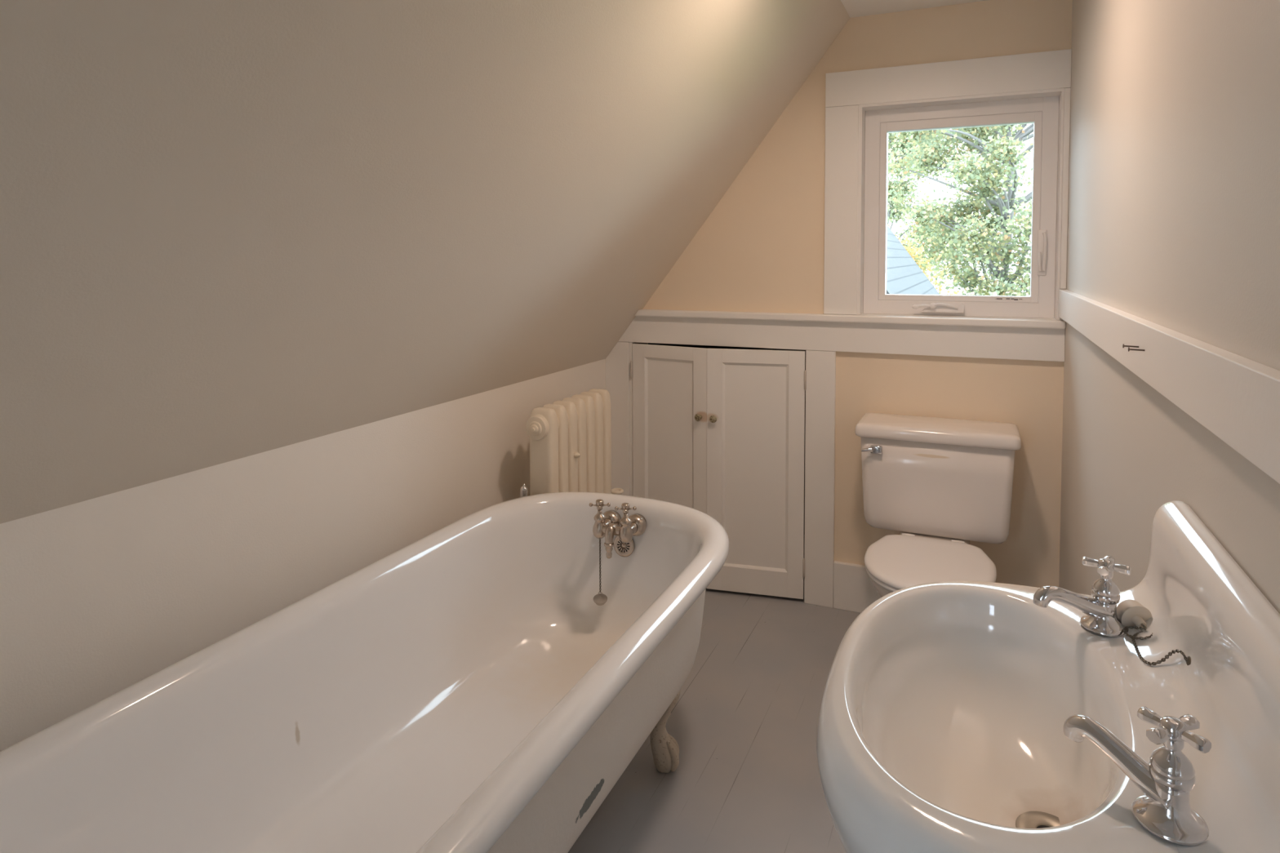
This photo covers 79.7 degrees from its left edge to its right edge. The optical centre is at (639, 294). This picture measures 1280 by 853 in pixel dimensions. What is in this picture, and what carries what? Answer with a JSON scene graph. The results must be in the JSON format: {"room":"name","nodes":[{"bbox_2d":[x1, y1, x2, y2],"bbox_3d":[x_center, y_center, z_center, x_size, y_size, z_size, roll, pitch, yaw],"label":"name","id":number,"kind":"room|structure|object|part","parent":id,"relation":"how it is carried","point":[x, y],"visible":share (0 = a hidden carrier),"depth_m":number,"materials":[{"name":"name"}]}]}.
{"room":"bathroom","nodes":[
{"label":"bathroom","id":0,"kind":"room"},
{"bbox_2d":[0,359,605,751],"bbox_3d":[-0.983,0.787,1.517,0.150,0.909,3.850,1,3,24],"label":"wall","id":1,"kind":"structure","parent":0,"point":[100,596],"depth_m":1.59,"materials":[{"name":"white paint"}]},
{"bbox_2d":[0,0,849,524],"bbox_3d":[-0.546,-0.325,1.268,1.152,1.374,3.850,1,3,24],"label":"sloped ceiling","id":2,"kind":"structure","parent":0,"point":[230,230],"depth_m":1.36,"materials":[{"name":"beige paint"}]},
{"bbox_2d":[568,534,860,852],"bbox_3d":[-0.271,1.329,0.900,2.100,0.120,5.950,1,3,24],"label":"floor","id":3,"kind":"structure","parent":0,"point":[742,722],"depth_m":2.04,"materials":[{"name":"grey paint"}]},
{"bbox_2d":[0,491,729,852],"bbox_3d":[-0.383,0.929,1.473,0.754,0.622,1.863,1,3,24],"label":"bathtub","id":4,"kind":"object","parent":3,"relation":"on","point":[485,683],"visible":1,"depth_m":1.54,"materials":[{"name":"ceramic"}]},
{"bbox_3d":[-0.114,0.770,2.190,0.004,0.166,0.004,-1,3,-21],"label":"plug chain","id":5,"kind":"part","parent":4,"relation":"part of","materials":[{"name":"silver metal"}]},
{"bbox_2d":[588,499,646,558],"bbox_3d":[-0.068,0.659,2.189,0.144,0.154,0.122,1,3,24],"label":"faucet","id":6,"kind":"object","parent":4,"relation":"on","point":[619,526],"depth_m":2.20,"materials":[{"name":"silver metal"}]},
{"bbox_2d":[520,388,623,497],"bbox_3d":[-0.210,0.768,2.667,0.108,0.832,0.603,1,3,24],"label":"radiator","id":7,"kind":"object","parent":3,"relation":"on","point":[571,437],"visible":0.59,"depth_m":2.54,"materials":[{"name":"white metal"}]},
{"bbox_2d":[520,484,528,497],"bbox_3d":[-0.356,0.633,2.429,0.025,0.079,0.063,1,3,24],"label":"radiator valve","id":8,"kind":"object","parent":7,"relation":"attached to","point":[523,490],"depth_m":2.40,"materials":[{"name":"silver metal"}]},
{"bbox_2d":[854,412,1021,597],"bbox_3d":[0.911,0.818,2.401,0.505,0.750,0.685,1,3,24],"label":"toilet","id":9,"kind":"object","parent":3,"relation":"on","point":[945,484],"visible":0.68,"depth_m":2.47,"materials":[{"name":"ceramic"}]},
{"bbox_3d":[0.774,0.517,2.563,0.069,0.027,0.023,0,3,12],"label":"flush lever","id":10,"kind":"part","parent":9,"relation":"part of","materials":[{"name":"silver metal"}]},
{"bbox_3d":[0.858,0.818,2.282,0.364,0.014,0.425,1,3,24],"label":"seat","id":11,"kind":"part","parent":9,"relation":"part of","materials":[{"name":"white plastic"}]},
{"bbox_3d":[0.858,0.800,2.281,0.368,0.020,0.425,1,3,24],"label":"seat lid","id":12,"kind":"part","parent":9,"relation":"part of","materials":[{"name":"white plastic"}]},
{"bbox_3d":[0.998,0.638,2.592,0.473,0.318,0.195,1,3,24],"label":"tank","id":13,"kind":"part","parent":9,"relation":"part of","materials":[{"name":"ceramic"}]},
{"bbox_3d":[0.999,0.455,2.587,0.505,0.044,0.240,1,3,24],"label":"tank lid","id":14,"kind":"part","parent":9,"relation":"part of","materials":[{"name":"ceramic"}]},
{"bbox_2d":[815,500,1279,852],"bbox_3d":[0.421,0.776,0.862,0.420,0.984,0.618,1,3,24],"label":"basin","id":15,"kind":"object","parent":3,"relation":"on","point":[953,717],"visible":1,"depth_m":0.85,"materials":[{"name":"ceramic"}]},
{"bbox_2d":[1032,555,1131,637],"bbox_3d":[0.560,0.377,0.975,0.111,0.088,0.068,1,3,24],"label":"faucet","id":16,"kind":"object","parent":15,"relation":"on","point":[1100,615],"depth_m":0.96,"materials":[{"name":"silver metal"}]},
{"bbox_2d":[1062,706,1211,846],"bbox_3d":[0.424,0.393,0.657,0.102,0.088,0.084,1,3,24],"label":"faucet","id":17,"kind":"object","parent":15,"relation":"on","point":[1162,802],"depth_m":0.63,"materials":[{"name":"silver metal"}]},
{"bbox_3d":[0.594,0.404,0.889,0.031,0.036,0.131,1,3,16],"label":"stopper chain","id":18,"kind":"part","parent":15,"relation":"part of","materials":[{"name":"silver metal"}]},
{"bbox_2d":[648,342,805,534],"bbox_3d":[0.471,0.543,3.461,1.060,1.200,0.600,1,3,24],"label":"door frame","id":19,"kind":"structure","parent":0,"point":[669,344],"depth_m":3.69,"materials":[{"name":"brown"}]},
{"bbox_2d":[633,0,1072,587],"bbox_3d":[0.610,-0.084,2.958,2.200,2.500,0.150,1,3,24],"label":"wall","id":20,"kind":"structure","parent":0,"point":[761,248],"depth_m":2.77,"materials":[{"name":"beige paint"}]},
{"bbox_2d":[605,341,630,495],"bbox_3d":[-0.091,0.676,3.213,0.106,0.963,0.020,1,3,24],"label":"trim","id":21,"kind":"structure","parent":20,"relation":"attached to","point":[617,362],"depth_m":3.19,"materials":[{"name":"white paint"}]},
{"bbox_2d":[629,342,633,496],"bbox_3d":[-0.004,0.673,3.259,0.014,0.963,0.164,1,3,24],"label":"trim","id":22,"kind":"structure","parent":20,"relation":"attached to","point":[630,343],"depth_m":3.18,"materials":[{"name":"white paint"}]},
{"bbox_2d":[630,343,706,588],"bbox_3d":[0.110,0.677,3.080,0.351,0.944,0.046,2,3,33],"label":"door","id":23,"kind":"structure","parent":20,"relation":"in","point":[669,383],"depth_m":3.08,"materials":[{"name":"white paint"}]},
{"bbox_3d":[0.121,0.654,3.090,0.229,0.798,0.005,2,3,33],"label":"panel","id":24,"kind":"part","parent":23,"relation":"part of","materials":[{"name":"white paint"}]},
{"bbox_3d":[0.228,0.477,2.982,0.029,0.029,0.027,2,3,33],"label":"knob","id":25,"kind":"part","parent":23,"relation":"part of","materials":[{"name":"gold metal"}]},
{"bbox_2d":[706,348,806,599],"bbox_3d":[0.441,0.683,2.932,0.377,0.946,0.046,1,3,15],"label":"door","id":26,"kind":"structure","parent":20,"relation":"in","point":[756,397],"depth_m":2.94,"materials":[{"name":"white paint"}]},
{"bbox_3d":[0.282,0.478,2.955,0.029,0.029,0.027,1,3,15],"label":"knob","id":27,"kind":"part","parent":26,"relation":"part of","materials":[{"name":"gold metal"}]},
{"bbox_3d":[0.442,0.659,2.946,0.255,0.799,0.005,1,3,15],"label":"panel","id":28,"kind":"part","parent":26,"relation":"part of","materials":[{"name":"white paint"}]},
{"bbox_2d":[804,350,835,608],"bbox_3d":[0.674,0.689,2.875,0.108,0.963,0.020,1,3,24],"label":"trim","id":29,"kind":"structure","parent":20,"relation":"attached to","point":[820,366],"depth_m":2.87,"materials":[{"name":"white paint"}]},
{"bbox_2d":[617,315,1065,361],"bbox_3d":[0.655,0.152,2.856,1.626,0.110,0.020,1,3,24],"label":"trim","id":30,"kind":"structure","parent":20,"relation":"attached to","point":[964,341],"depth_m":2.78,"materials":[{"name":"white paint"}]},
{"bbox_2d":[635,309,1066,328],"bbox_3d":[0.704,0.083,2.856,1.539,0.026,0.115,1,3,24],"label":"trim","id":31,"kind":"structure","parent":20,"relation":"attached to","point":[975,321],"depth_m":2.74,"materials":[{"name":"white paint"}]},
{"bbox_2d":[833,560,880,613],"bbox_3d":[1.063,1.090,2.722,0.740,0.174,0.020,1,3,24],"label":"baseboard","id":32,"kind":"structure","parent":20,"relation":"attached to","point":[854,590],"depth_m":2.83,"materials":[{"name":"white paint"}]},
{"bbox_2d":[823,48,1071,319],"bbox_3d":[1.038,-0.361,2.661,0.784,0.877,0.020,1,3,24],"label":"trim","id":33,"kind":"structure","parent":20,"relation":"attached to","point":[845,91],"depth_m":2.72,"materials":[{"name":"white paint"}]},
{"bbox_2d":[863,95,1059,318],"bbox_3d":[1.118,-0.298,2.714,0.627,0.746,0.104,1,3,24],"label":"window","id":34,"kind":"structure","parent":20,"relation":"in","point":[1042,112],"depth_m":2.69,"materials":[{"name":"white plastic"}]},
{"bbox_3d":[1.045,0.041,2.719,0.153,0.024,0.023,1,3,24],"label":"folding lever","id":35,"kind":"part","parent":34,"relation":"part of","materials":[{"name":"white plastic"}]},
{"bbox_3d":[1.076,0.045,2.727,0.141,0.036,0.027,1,3,24],"label":"crank handle","id":36,"kind":"part","parent":34,"relation":"part of","materials":[{"name":"white plastic"}]},
{"bbox_2d":[840,0,986,17],"bbox_3d":[0.276,-0.965,0.872,0.952,0.120,3.850,1,3,24],"label":"ceiling","id":37,"kind":"structure","parent":0,"point":[855,8],"depth_m":2.63,"materials":[{"name":"white paint"}]},
{"bbox_2d":[1058,0,1279,613],"bbox_3d":[0.715,0.023,0.727,0.200,2.500,3.850,1,3,24],"label":"wall","id":38,"kind":"structure","parent":0,"point":[1174,203],"depth_m":1.18,"materials":[{"name":"white paint"}]},
{"bbox_2d":[1122,343,1138,347],"bbox_3d":[0.805,0.084,1.250,0.032,0.007,0.007,2,3,35],"label":"nail","id":39,"kind":"object","parent":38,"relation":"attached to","point":[1123,345],"visible":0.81,"depth_m":1.25,"materials":[{"name":"grey metal"}]},
{"bbox_2d":[1128,346,1144,351],"bbox_3d":[0.785,0.087,1.204,0.032,0.007,0.007,2,3,35],"label":"nail","id":40,"kind":"object","parent":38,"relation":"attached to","point":[1129,348],"visible":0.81,"depth_m":1.21,"materials":[{"name":"grey metal"}]},
{"bbox_2d":[1057,288,1279,484],"bbox_3d":[0.629,0.111,0.812,0.022,0.089,3.729,1,3,24],"label":"trim","id":41,"kind":"structure","parent":38,"relation":"attached to","point":[1236,397],"depth_m":0.91,"materials":[{"name":"white paint"}]},
{"label":"outside","id":42,"kind":"structure","parent":0,"visible":0},
{"bbox_3d":[13.741,3.100,30.555,80.000,0.200,59.100,1,3,24],"label":"ground","id":43,"kind":"structure","parent":42,"visible":0},
{"bbox_2d":[886,225,939,294],"bbox_3d":[1.469,1.423,6.188,3.505,5.572,3.410,1,3,24],"label":"roof wing","id":44,"kind":"structure","parent":43,"relation":"on","point":[904,276],"depth_m":6.04,"materials":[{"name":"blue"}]},
{"bbox_2d":[887,223,959,294],"bbox_3d":[4.016,1.350,12.687,2.194,5.090,2.622,-1,3,-22],"label":"maple tree","id":45,"kind":"object","parent":43,"relation":"on","point":[921,249],"visible":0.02,"depth_m":12.21,"materials":[{"name":"plant"}]},
{"bbox_2d":[887,128,969,279],"bbox_3d":[6.354,-1.608,20.366,4.980,10.252,4.693,1,3,29],"label":"maple tree","id":46,"kind":"object","parent":43,"relation":"on","point":[891,137],"visible":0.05,"depth_m":19.49,"materials":[{"name":"green plant"}]},
{"bbox_2d":[887,123,1033,296],"bbox_3d":[6.510,-0.667,14.428,4.406,8.943,5.032,-2,3,-30],"label":"maple tree","id":47,"kind":"object","parent":43,"relation":"on","point":[1002,140],"visible":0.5,"depth_m":13.84,"materials":[{"name":"green plant"}]},
{"bbox_2d":[963,279,1030,296],"bbox_3d":[4.877,1.905,10.025,2.405,4.233,2.699,-1,3,-16],"label":"maple tree","id":48,"kind":"object","parent":43,"relation":"on","point":[994,293],"visible":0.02,"depth_m":9.96,"materials":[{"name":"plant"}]}
]}

